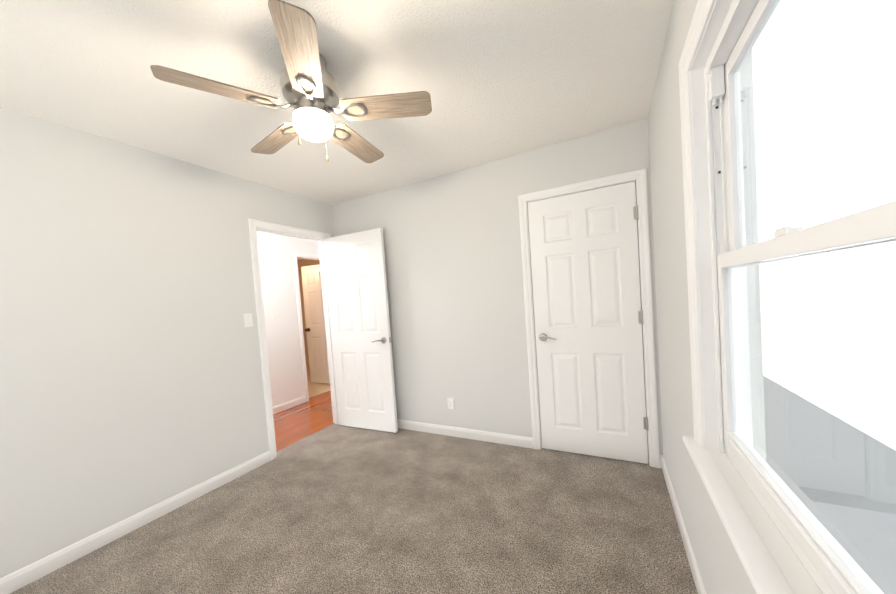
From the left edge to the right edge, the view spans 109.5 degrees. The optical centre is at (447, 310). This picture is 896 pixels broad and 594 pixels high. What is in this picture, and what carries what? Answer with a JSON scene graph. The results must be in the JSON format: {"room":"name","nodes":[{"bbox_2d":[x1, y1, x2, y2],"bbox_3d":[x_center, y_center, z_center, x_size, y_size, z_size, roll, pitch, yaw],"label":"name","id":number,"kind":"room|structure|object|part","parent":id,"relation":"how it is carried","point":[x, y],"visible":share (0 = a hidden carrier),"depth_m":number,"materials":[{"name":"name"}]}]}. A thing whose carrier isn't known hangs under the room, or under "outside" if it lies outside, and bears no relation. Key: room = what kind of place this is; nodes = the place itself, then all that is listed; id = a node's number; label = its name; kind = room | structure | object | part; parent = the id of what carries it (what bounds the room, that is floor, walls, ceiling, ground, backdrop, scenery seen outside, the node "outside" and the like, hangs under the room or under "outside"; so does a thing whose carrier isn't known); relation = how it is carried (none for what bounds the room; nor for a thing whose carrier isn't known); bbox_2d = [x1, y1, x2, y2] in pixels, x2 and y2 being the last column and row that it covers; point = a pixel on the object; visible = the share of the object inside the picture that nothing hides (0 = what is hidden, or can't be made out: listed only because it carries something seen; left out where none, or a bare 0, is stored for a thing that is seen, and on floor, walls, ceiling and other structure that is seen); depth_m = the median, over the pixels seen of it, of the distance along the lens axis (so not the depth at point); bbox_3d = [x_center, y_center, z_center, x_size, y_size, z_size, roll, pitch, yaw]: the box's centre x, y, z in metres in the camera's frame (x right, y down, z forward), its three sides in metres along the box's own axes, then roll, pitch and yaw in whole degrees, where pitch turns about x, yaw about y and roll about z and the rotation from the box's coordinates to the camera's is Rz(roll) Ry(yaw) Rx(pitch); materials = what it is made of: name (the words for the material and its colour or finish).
{"room":"empty bedroom","nodes":[
{"label":"empty bedroom","id":0,"kind":"room"},
{"bbox_2d":[0,107,333,577],"bbox_3d":[-1.591,0.087,2.908,0.058,2.440,6.150,-3,2,27],"label":"wall","id":1,"kind":"structure","parent":0,"point":[131,382],"depth_m":1.95,"materials":[{"name":"white paint"}]},
{"bbox_2d":[0,451,270,593],"bbox_3d":[-2.080,1.341,1.761,0.012,0.090,2.282,-3,2,27],"label":"baseboard","id":2,"kind":"structure","parent":1,"relation":"attached to","point":[25,576],"depth_m":1.91,"materials":[{"name":"white wood"}]},
{"bbox_2d":[243,313,252,326],"bbox_3d":[-1.676,0.077,2.664,0.017,0.115,0.070,-3,2,27],"label":"light switch","id":3,"kind":"object","parent":1,"relation":"attached to","point":[248,320],"visible":1,"depth_m":2.66,"materials":[{"name":"white plastic"}]},
{"bbox_2d":[248,218,338,460],"bbox_3d":[-1.477,0.235,3.159,0.133,2.111,0.892,-3,2,27],"label":"door frame","id":4,"kind":"structure","parent":1,"relation":"attached to","point":[253,224],"depth_m":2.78,"materials":[{"name":"white wood"}]},
{"bbox_2d":[323,228,397,432],"bbox_3d":[-0.923,0.220,3.295,0.773,2.030,0.155,-3,2,25],"label":"bedroom door","id":5,"kind":"structure","parent":1,"relation":"in","point":[359,322],"depth_m":3.26,"materials":[{"name":"white painted wood"},{"name":"satin nickel"}]},
{"bbox_3d":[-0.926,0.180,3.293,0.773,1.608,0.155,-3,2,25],"label":"handle","id":6,"kind":"part","parent":5,"relation":"part of","materials":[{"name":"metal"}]},
{"bbox_2d":[256,231,318,406],"bbox_3d":[-2.904,0.177,2.956,0.115,2.440,5.030,-3,2,27],"label":"wall","id":7,"kind":"structure","parent":0,"point":[275,251],"depth_m":4.20,"materials":[{"name":"white paint"}]},
{"bbox_2d":[272,396,305,413],"bbox_3d":[-2.959,1.372,2.594,0.012,0.090,4.184,-3,2,27],"label":"baseboard","id":8,"kind":"structure","parent":7,"relation":"attached to","point":[288,405],"depth_m":4.22,"materials":[{"name":"white wood"}]},
{"bbox_2d":[292,252,319,401],"bbox_3d":[-1.923,0.205,4.837,0.133,2.111,0.892,-3,2,27],"label":"door frame","id":9,"kind":"structure","parent":7,"relation":"attached to","point":[298,300],"depth_m":4.44,"materials":[{"name":"white wood"}]},
{"bbox_2d":[301,264,329,383],"bbox_3d":[-2.148,0.229,5.399,0.773,2.030,0.173,-3,2,27],"label":"door","id":10,"kind":"structure","parent":7,"relation":"in","point":[315,329],"depth_m":5.45,"materials":[{"name":"white wood"}]},
{"bbox_2d":[273,390,333,451],"bbox_3d":[-2.091,1.364,3.256,1.178,0.059,6.150,-3,2,27],"label":"floor","id":11,"kind":"structure","parent":0,"point":[297,423],"depth_m":3.73,"materials":[{"name":"orange wood"}]},
{"bbox_2d":[277,423,338,456],"bbox_3d":[-1.403,1.317,3.199,0.100,0.060,0.800,-3,2,27],"label":"threshold","id":12,"kind":"object","parent":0,"point":[300,442],"visible":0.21,"depth_m":3.16,"materials":[{"name":"white wood"}]},
{"bbox_2d":[297,259,319,365],"bbox_3d":[-2.345,-0.002,6.806,2.400,2.440,0.100,-3,2,27],"label":"wall","id":13,"kind":"structure","parent":0,"point":[304,262],"depth_m":7.23,"materials":[{"name":"beige"}]},
{"bbox_2d":[306,366,330,397],"bbox_3d":[-2.918,1.338,5.563,2.400,0.058,2.800,-3,2,27],"label":"floor","id":14,"kind":"structure","parent":0,"point":[314,389],"depth_m":5.25,"materials":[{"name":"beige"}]},
{"bbox_2d":[0,0,673,259],"bbox_3d":[-1.879,-1.169,2.966,6.848,0.100,6.350,-3,2,27],"label":"ceiling","id":15,"kind":"structure","parent":0,"point":[498,79],"depth_m":1.56,"materials":[{"name":"white paint"}]},
{"bbox_2d":[150,0,431,162],"bbox_3d":[-0.629,-0.935,1.485,1.057,0.432,1.049,-3,2,27],"label":"ceiling fan","id":16,"kind":"object","parent":15,"relation":"hanging from","point":[309,88],"visible":1,"depth_m":1.39,"materials":[{"name":"brown wood"}]},
{"bbox_3d":[-0.902,-0.884,1.263,0.413,0.006,0.132,-5,14,-35],"label":"blade","id":17,"kind":"part","parent":16,"relation":"part of","materials":[{"name":"brown wood"}]},
{"label":"blade","id":18,"kind":"part","parent":16,"relation":"part of","materials":[{"name":"brown wood"}]},
{"bbox_3d":[-0.524,-0.905,1.131,0.132,0.006,0.413,8,-1,-17],"label":"blade","id":19,"kind":"part","parent":16,"relation":"part of","materials":[{"name":"brown wood"}]},
{"bbox_3d":[-0.618,-0.842,1.460,0.176,0.103,0.176,-3,2,27],"label":"globe","id":20,"kind":"part","parent":16,"relation":"part of"},
{"bbox_3d":[-0.511,-0.930,1.780,0.132,0.006,0.413,-16,-2,19],"label":"blade","id":21,"kind":"part","parent":16,"relation":"part of","materials":[{"name":"brown wood"}]},
{"bbox_3d":[-0.282,-0.934,1.450,0.413,0.006,0.132,-4,-10,1],"label":"blade","id":22,"kind":"part","parent":16,"relation":"part of","materials":[{"name":"brown wood"}]},
{"bbox_2d":[10,425,697,593],"bbox_3d":[-0.534,1.319,1.499,3.000,0.060,3.250,-3,2,27],"label":"floor carpet","id":23,"kind":"object","parent":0,"point":[341,509],"visible":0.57,"depth_m":1.82,"materials":[{"name":"grey carpet"}]},
{"bbox_2d":[332,119,662,454],"bbox_3d":[0.220,-0.039,2.909,3.170,2.440,0.115,-3,2,27],"label":"wall","id":24,"kind":"structure","parent":0,"point":[454,270],"depth_m":2.85,"materials":[{"name":"white paint"}]},
{"bbox_2d":[447,397,454,409],"bbox_3d":[0.026,0.879,3.006,0.070,0.115,0.008,-3,2,27],"label":"outlet","id":25,"kind":"object","parent":24,"relation":"attached to","point":[450,401],"visible":1,"depth_m":3.00,"materials":[{"name":"white plastic"}]},
{"bbox_2d":[397,419,532,448],"bbox_3d":[-0.209,1.161,3.144,2.085,0.090,0.012,-3,2,27],"label":"baseboard","id":26,"kind":"structure","parent":24,"relation":"attached to","point":[506,439],"depth_m":2.93,"materials":[{"name":"white wood"}]},
{"bbox_2d":[528,181,648,463],"bbox_3d":[1.059,0.116,2.448,0.772,2.030,0.155,-3,2,27],"label":"closet door","id":27,"kind":"structure","parent":24,"relation":"in","point":[588,315],"depth_m":2.42,"materials":[{"name":"white painted wood"},{"name":"satin nickel"}]},
{"bbox_2d":[518,168,659,467],"bbox_3d":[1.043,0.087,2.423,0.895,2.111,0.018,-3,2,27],"label":"door frame","id":28,"kind":"structure","parent":24,"relation":"attached to","point":[640,175],"depth_m":2.26,"materials":[{"name":"white wood"}]},
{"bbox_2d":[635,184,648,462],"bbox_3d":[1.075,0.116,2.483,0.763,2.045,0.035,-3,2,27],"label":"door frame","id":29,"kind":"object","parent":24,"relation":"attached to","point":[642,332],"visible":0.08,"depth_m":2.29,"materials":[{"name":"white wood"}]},
{"bbox_2d":[542,448,648,465],"bbox_3d":[1.087,1.154,2.945,1.770,0.060,0.815,-3,2,27],"label":"floor","id":30,"kind":"structure","parent":0,"point":[597,457],"depth_m":2.46,"materials":[{"name":"carpet"}]},
{"bbox_2d":[648,0,821,593],"bbox_3d":[1.034,-0.033,1.210,0.170,2.440,2.165,-3,2,27],"label":"wall","id":31,"kind":"structure","parent":0,"point":[668,219],"depth_m":1.47,"materials":[{"name":"white paint"}]},
{"bbox_2d":[661,456,706,593],"bbox_3d":[0.788,1.177,0.812,0.012,0.090,3.226,-3,2,27],"label":"baseboard","id":32,"kind":"structure","parent":31,"relation":"attached to","point":[697,578],"depth_m":1.56,"materials":[{"name":"white wood"}]},
{"bbox_2d":[682,435,822,593],"bbox_3d":[0.721,0.539,0.734,0.102,0.024,1.142,-3,2,27],"label":"window sill","id":33,"kind":"structure","parent":31,"relation":"on","point":[770,561],"depth_m":0.76,"materials":[{"name":"white wood"}]},
{"bbox_2d":[678,0,895,593],"bbox_3d":[0.721,-0.166,0.683,0.148,1.446,1.092,-3,2,27],"label":"window","id":34,"kind":"structure","parent":31,"relation":"in","point":[812,345],"depth_m":0.65,"materials":[{"name":"white plastic"}]},
{"bbox_3d":[0.740,-0.444,0.653,0.030,0.657,0.895,-3,2,27],"label":"window sash","id":35,"kind":"part","parent":34,"relation":"part of","materials":[{"name":"white wood"}]},
{"bbox_2d":[709,64,802,254],"bbox_3d":[0.707,-0.467,0.668,0.034,0.611,0.896,-3,2,27],"label":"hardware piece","id":36,"kind":"object","parent":34,"relation":"attached to","point":[716,83],"visible":0.81,"depth_m":1.05,"materials":[{"name":"white plastic"}]},
{"bbox_3d":[0.747,0.165,0.693,0.040,0.657,0.895,-3,2,27],"label":"window sash","id":37,"kind":"part","parent":34,"relation":"part of","materials":[{"name":"white wood"}]}
]}

